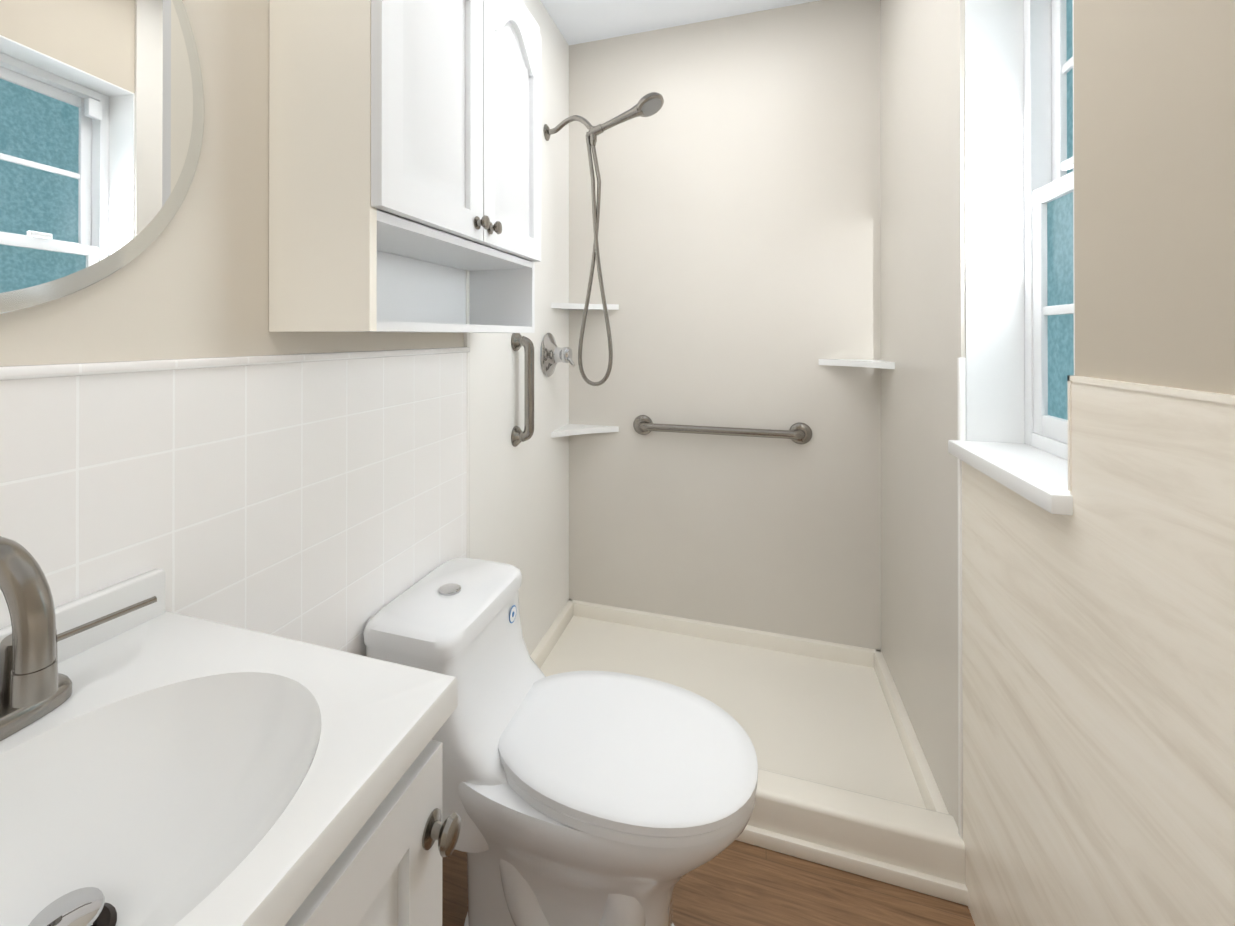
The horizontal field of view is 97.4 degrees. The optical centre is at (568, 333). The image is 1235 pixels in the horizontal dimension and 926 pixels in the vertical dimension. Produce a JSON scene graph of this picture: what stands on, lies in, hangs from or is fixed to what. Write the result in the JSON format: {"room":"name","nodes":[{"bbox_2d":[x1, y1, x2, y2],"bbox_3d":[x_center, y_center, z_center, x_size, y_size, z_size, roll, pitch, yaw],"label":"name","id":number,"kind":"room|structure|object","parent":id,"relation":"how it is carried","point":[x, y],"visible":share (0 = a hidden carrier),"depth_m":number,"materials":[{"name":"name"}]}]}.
{"room":"bathroom","nodes":[
{"label":"bathroom","id":0,"kind":"room"},
{"bbox_2d":[0,0,463,365],"bbox_3d":[-0.658,-0.003,0.743,0.250,2.440,3.900,0,0,19],"label":"wall","id":1,"kind":"structure","parent":0,"point":[200,289],"depth_m":0.78,"materials":[{"name":"beige paint"}]},
{"bbox_2d":[0,0,203,313],"bbox_3d":[-0.596,-0.314,0.470,0.005,0.610,0.610,0,0,16],"label":"mirror","id":2,"kind":"object","parent":1,"relation":"attached to","point":[101,118],"visible":1,"depth_m":0.62,"materials":[{"name":"white mirror"}]},
{"bbox_2d":[0,347,469,655],"bbox_3d":[-0.673,0.624,0.277,0.015,1.182,2.510,0,0,19],"label":"tile wainscot","id":3,"kind":"structure","parent":1,"relation":"attached to","point":[319,499],"depth_m":0.82,"materials":[{"name":"white tile"}]},
{"bbox_2d":[269,0,540,332],"bbox_3d":[-0.265,-0.407,1.140,0.239,0.810,0.663,0,0,19],"label":"upper cabinet","id":4,"kind":"object","parent":1,"relation":"attached to","point":[404,150],"visible":1,"depth_m":0.89,"materials":[{"name":"white wood"}]},
{"bbox_2d":[464,0,571,654],"bbox_3d":[-0.141,0.000,1.870,0.012,2.440,0.870,0,0,19],"label":"wall","id":5,"kind":"structure","parent":1,"relation":"attached to","point":[519,498],"depth_m":1.96,"materials":[{"name":"paint"}]},
{"bbox_2d":[511,333,533,446],"bbox_3d":[-0.143,0.180,1.751,0.065,0.378,0.068,0,0,19],"label":"grab rail","id":6,"kind":"object","parent":5,"relation":"attached to","point":[518,434],"visible":0.98,"depth_m":1.73,"materials":[{"name":"silver metal"}]},
{"bbox_2d":[540,333,574,376],"bbox_3d":[-0.018,0.081,2.026,0.128,0.168,0.168,0,0,19],"label":"shower valve","id":7,"kind":"object","parent":5,"relation":"attached to","point":[552,354],"visible":1,"depth_m":2.00,"materials":[{"name":"silver metal"}]},
{"bbox_2d":[551,424,618,437],"bbox_3d":[0.068,0.392,2.145,0.215,0.022,0.215,0,0,19],"label":"shower shelf","id":8,"kind":"object","parent":5,"relation":"attached to","point":[571,429],"visible":0.96,"depth_m":2.18,"materials":[{"name":"white plastic"}]},
{"bbox_2d":[551,302,618,310],"bbox_3d":[0.068,-0.108,2.147,0.215,0.022,0.215,0,0,19],"label":"shower shelf","id":9,"kind":"object","parent":5,"relation":"attached to","point":[569,306],"visible":0.88,"depth_m":2.16,"materials":[{"name":"white plastic"}]},
{"bbox_2d":[543,92,663,385],"bbox_3d":[0.119,-0.321,1.944,0.442,1.022,0.098,0,0,19],"label":"shower head","id":10,"kind":"object","parent":5,"relation":"attached to","point":[649,104],"visible":1,"depth_m":1.95},
{"bbox_2d":[541,0,818,44],"bbox_3d":[0.020,-1.274,0.519,1.680,0.100,3.900,0,0,19],"label":"ceiling","id":11,"kind":"structure","parent":0,"point":[579,21],"depth_m":2.06,"materials":[{"name":"paint"}]},
{"bbox_2d":[442,840,974,925],"bbox_3d":[0.020,1.266,0.511,1.680,0.100,3.900,0,0,19],"label":"floor","id":12,"kind":"structure","parent":0,"point":[736,883],"depth_m":1.17,"materials":[{"name":"brown wood"}]},
{"bbox_2d":[0,536,460,925],"bbox_3d":[-0.382,0.691,0.411,0.460,1.049,0.450,0,0,19],"label":"bathroom vanity","id":13,"kind":"object","parent":12,"relation":"on","point":[160,765],"visible":1,"depth_m":0.49,"materials":[{"name":"white ceramic"}]},
{"bbox_2d":[0,536,156,740],"bbox_3d":[-0.481,0.260,0.445,0.156,0.186,0.306,0,0,19],"label":"faucet","id":14,"kind":"object","parent":13,"relation":"on","point":[39,701],"depth_m":0.49,"materials":[{"name":"silver metal"}]},
{"bbox_2d":[363,558,757,925],"bbox_3d":[-0.007,0.886,1.091,0.735,0.664,0.376,0,0,19],"label":"toilet","id":15,"kind":"object","parent":12,"relation":"on","point":[589,798],"visible":0.92,"depth_m":1.00,"materials":[{"name":"white ceramic"}]},
{"bbox_2d":[530,599,967,905],"bbox_3d":[0.429,1.161,1.728,1.180,0.118,0.834,0,0,19],"label":"pan","id":16,"kind":"object","parent":12,"relation":"on","point":[846,781],"visible":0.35,"depth_m":1.60,"materials":[{"name":"plastic"}]},
{"bbox_2d":[964,0,1234,443],"bbox_3d":[0.698,-0.005,0.288,0.250,2.440,3.900,0,0,19],"label":"wall","id":17,"kind":"structure","parent":0,"point":[1154,176],"depth_m":0.63,"materials":[{"name":"beige paint"}]},
{"bbox_2d":[572,0,875,648],"bbox_3d":[0.557,-0.047,2.113,1.180,2.345,0.030,0,0,19],"label":"wall","id":18,"kind":"structure","parent":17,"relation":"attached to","point":[782,206],"depth_m":2.07,"materials":[{"name":"plastic"}]},
{"bbox_2d":[633,415,811,443],"bbox_3d":[0.568,0.369,2.060,0.665,0.080,0.060,0,0,19],"label":"grab rail","id":19,"kind":"object","parent":18,"relation":"attached to","point":[799,433],"visible":1,"depth_m":2.02,"materials":[{"name":"silver metal"}]},
{"bbox_2d":[876,0,965,838],"bbox_3d":[0.983,-0.001,1.544,0.010,2.440,0.772,0,0,19],"label":"wall","id":20,"kind":"structure","parent":17,"relation":"attached to","point":[921,402],"depth_m":1.44,"materials":[{"name":"paint"}]},
{"bbox_2d":[819,359,894,368],"bbox_3d":[0.976,0.104,1.849,0.200,0.022,0.200,0,0,19],"label":"shower shelf","id":21,"kind":"object","parent":20,"relation":"attached to","point":[883,364],"visible":0.96,"depth_m":1.86,"materials":[{"name":"white plastic"}]},
{"bbox_2d":[948,440,1072,515],"bbox_3d":[0.874,0.248,0.949,0.229,0.030,0.432,0,0,19],"label":"window sill","id":22,"kind":"structure","parent":17,"relation":"attached to","point":[1037,476],"depth_m":0.94,"materials":[{"name":"white"}]},
{"bbox_2d":[965,0,1074,443],"bbox_3d":[0.849,-0.292,0.966,0.104,1.051,0.421,0,0,19],"label":"lining","id":23,"kind":"object","parent":17,"relation":"attached to","point":[994,186],"visible":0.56,"depth_m":1.16,"materials":[{"name":"white paint"}]},
{"bbox_2d":[1023,0,1073,459],"bbox_3d":[0.921,-0.293,0.941,0.092,1.050,0.420,0,0,19],"label":"window","id":24,"kind":"structure","parent":17,"relation":"in","point":[1048,211],"depth_m":1.08,"materials":[{"name":"white"}]},
{"bbox_2d":[962,375,1234,925],"bbox_3d":[0.448,0.636,-0.052,0.010,1.156,2.600,0,0,19],"label":"wainscot","id":25,"kind":"structure","parent":17,"relation":"attached to","point":[1098,662],"depth_m":0.70,"materials":[{"name":"beige wood"}]}
]}

